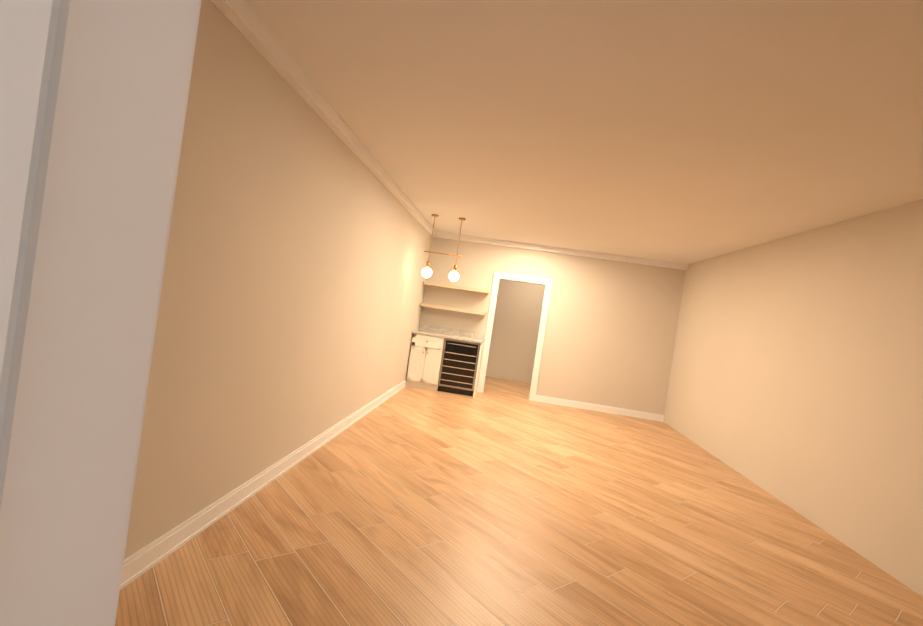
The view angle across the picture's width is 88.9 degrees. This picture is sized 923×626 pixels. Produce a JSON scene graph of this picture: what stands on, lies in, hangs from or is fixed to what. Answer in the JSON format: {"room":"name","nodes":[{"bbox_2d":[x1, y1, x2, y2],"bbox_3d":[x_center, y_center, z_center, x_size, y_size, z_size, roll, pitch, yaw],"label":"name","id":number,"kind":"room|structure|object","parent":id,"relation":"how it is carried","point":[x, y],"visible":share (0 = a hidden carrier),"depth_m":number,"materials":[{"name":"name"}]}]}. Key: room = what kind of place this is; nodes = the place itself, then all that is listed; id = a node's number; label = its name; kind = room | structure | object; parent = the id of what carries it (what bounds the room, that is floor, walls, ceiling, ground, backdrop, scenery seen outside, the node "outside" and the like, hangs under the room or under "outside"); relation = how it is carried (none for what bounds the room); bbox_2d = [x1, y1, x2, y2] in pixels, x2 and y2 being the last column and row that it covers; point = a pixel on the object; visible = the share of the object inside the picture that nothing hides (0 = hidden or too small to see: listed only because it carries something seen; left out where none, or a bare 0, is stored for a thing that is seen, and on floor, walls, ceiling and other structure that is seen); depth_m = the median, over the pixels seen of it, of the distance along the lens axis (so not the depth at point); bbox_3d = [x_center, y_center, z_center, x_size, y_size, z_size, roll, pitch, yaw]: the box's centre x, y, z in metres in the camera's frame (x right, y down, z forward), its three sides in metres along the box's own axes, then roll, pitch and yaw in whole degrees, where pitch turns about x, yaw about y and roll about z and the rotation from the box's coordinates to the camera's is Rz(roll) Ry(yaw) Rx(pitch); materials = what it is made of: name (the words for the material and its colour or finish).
{"room":"empty living room","nodes":[
{"label":"empty living room","id":0,"kind":"room"},
{"bbox_2d":[124,0,431,559],"bbox_3d":[-1.130,-0.140,4.508,0.120,2.700,7.880,8,1,5],"label":"wall","id":1,"kind":"structure","parent":0,"point":[293,289],"depth_m":2.81,"materials":[{"name":"paint"}]},
{"bbox_2d":[120,379,406,589],"bbox_3d":[-1.244,1.151,4.513,0.024,0.112,7.880,8,1,5],"label":"baseboard","id":2,"kind":"structure","parent":1,"relation":"attached to","point":[140,562],"depth_m":2.79,"materials":[{"name":"paint"}]},
{"bbox_2d":[211,0,688,269],"bbox_3d":[0.319,-1.258,5.464,8.683,0.090,5.622,8,1,-40],"label":"crown molding","id":3,"kind":"structure","parent":1,"relation":"attached to","point":[244,20],"depth_m":3.40,"materials":[{"name":"paint"}]},
{"bbox_2d":[486,279,544,382],"bbox_3d":[1.382,0.169,10.498,2.800,2.700,0.120,8,1,5],"label":"wall","id":4,"kind":"structure","parent":0,"point":[515,329],"depth_m":10.45,"materials":[{"name":"paint"}]},
{"bbox_2d":[115,376,922,625],"bbox_3d":[0.018,1.472,2.026,15.700,0.120,15.700,8,1,-40],"label":"floor","id":5,"kind":"structure","parent":0,"point":[500,502],"depth_m":3.05,"materials":[{"name":"brown wood"}]},
{"bbox_2d":[406,332,443,390],"bbox_3d":[-0.584,0.816,8.097,0.809,0.900,0.809,8,1,-40],"label":"base cabinet","id":6,"kind":"object","parent":5,"relation":"on","point":[425,357],"depth_m":7.78,"materials":[{"name":"paint"}]},
{"bbox_2d":[412,328,483,343],"bbox_3d":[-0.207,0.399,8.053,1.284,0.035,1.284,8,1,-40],"label":"countertop","id":7,"kind":"structure","parent":6,"relation":"on","point":[422,331],"depth_m":7.80,"materials":[{"name":"white stone"}]},
{"bbox_2d":[437,338,480,395],"bbox_3d":[-0.022,0.901,8.031,0.600,0.894,0.619,8,1,5],"label":"wine fridge","id":8,"kind":"object","parent":5,"relation":"on","point":[458,367],"visible":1,"depth_m":7.77,"materials":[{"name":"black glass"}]},
{"bbox_2d":[473,344,483,397],"bbox_3d":[0.294,0.944,8.021,0.446,0.900,0.445,8,1,-40],"label":"base cabinet","id":9,"kind":"object","parent":5,"relation":"on","point":[481,346],"depth_m":7.73,"materials":[{"name":"paint"}]},
{"bbox_2d":[420,237,685,414],"bbox_3d":[1.472,0.202,8.279,4.640,2.700,0.120,8,1,5],"label":"wall","id":10,"kind":"structure","parent":0,"point":[610,333],"depth_m":8.15,"materials":[{"name":"paint"}]},
{"bbox_2d":[420,281,488,314],"bbox_3d":[-0.112,-0.254,8.217,1.130,0.430,0.303,8,1,5],"label":"bar shelf","id":11,"kind":"object","parent":10,"relation":"attached to","point":[457,288],"visible":1,"depth_m":8.07,"materials":[{"name":"beige wood"}]},
{"bbox_2d":[477,272,552,400],"bbox_3d":[0.939,0.408,8.328,1.020,2.140,0.168,8,1,5],"label":"door frame","id":12,"kind":"structure","parent":10,"relation":"attached to","point":[498,276],"depth_m":8.25,"materials":[{"name":"paint"}]},
{"bbox_2d":[535,395,663,421],"bbox_3d":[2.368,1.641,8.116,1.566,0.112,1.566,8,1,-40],"label":"baseboard","id":13,"kind":"structure","parent":10,"relation":"attached to","point":[600,408],"depth_m":8.11,"materials":[{"name":"paint"}]},
{"bbox_2d":[244,0,922,263],"bbox_3d":[0.421,-1.318,2.001,15.700,0.120,15.700,8,1,-40],"label":"ceiling","id":14,"kind":"structure","parent":0,"point":[685,131],"depth_m":2.76,"materials":[{"name":"paint"}]},
{"bbox_2d":[422,214,465,280],"bbox_3d":[-0.251,-0.935,6.779,0.560,0.914,0.148,8,1,5],"label":"pendant light","id":15,"kind":"object","parent":14,"relation":"hanging from","point":[427,273],"visible":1,"depth_m":6.75,"materials":[{"name":"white glass"}]},
{"bbox_2d":[664,199,922,596],"bbox_3d":[3.324,0.507,4.086,0.120,2.700,7.880,8,1,5],"label":"wall","id":16,"kind":"structure","parent":0,"point":[796,379],"depth_m":4.25,"materials":[{"name":"paint"}]},
{"bbox_3d":[-0.115,0.043,0.394,4.398,2.700,4.398,8,1,-40],"label":"wall","id":17,"kind":"structure","parent":0,"visible":0},
{"bbox_2d":[0,0,51,381],"bbox_3d":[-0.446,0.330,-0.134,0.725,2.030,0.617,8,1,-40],"label":"entry door","id":18,"kind":"structure","parent":17,"relation":"in","point":[24,26],"depth_m":0.29,"materials":[{"name":"paint"}]},
{"bbox_2d":[0,0,201,625],"bbox_3d":[0.091,0.356,0.373,1.120,2.140,0.168,8,1,5],"label":"door frame","id":19,"kind":"structure","parent":17,"relation":"attached to","point":[100,192],"depth_m":0.40,"materials":[{"name":"paint"}]}
]}

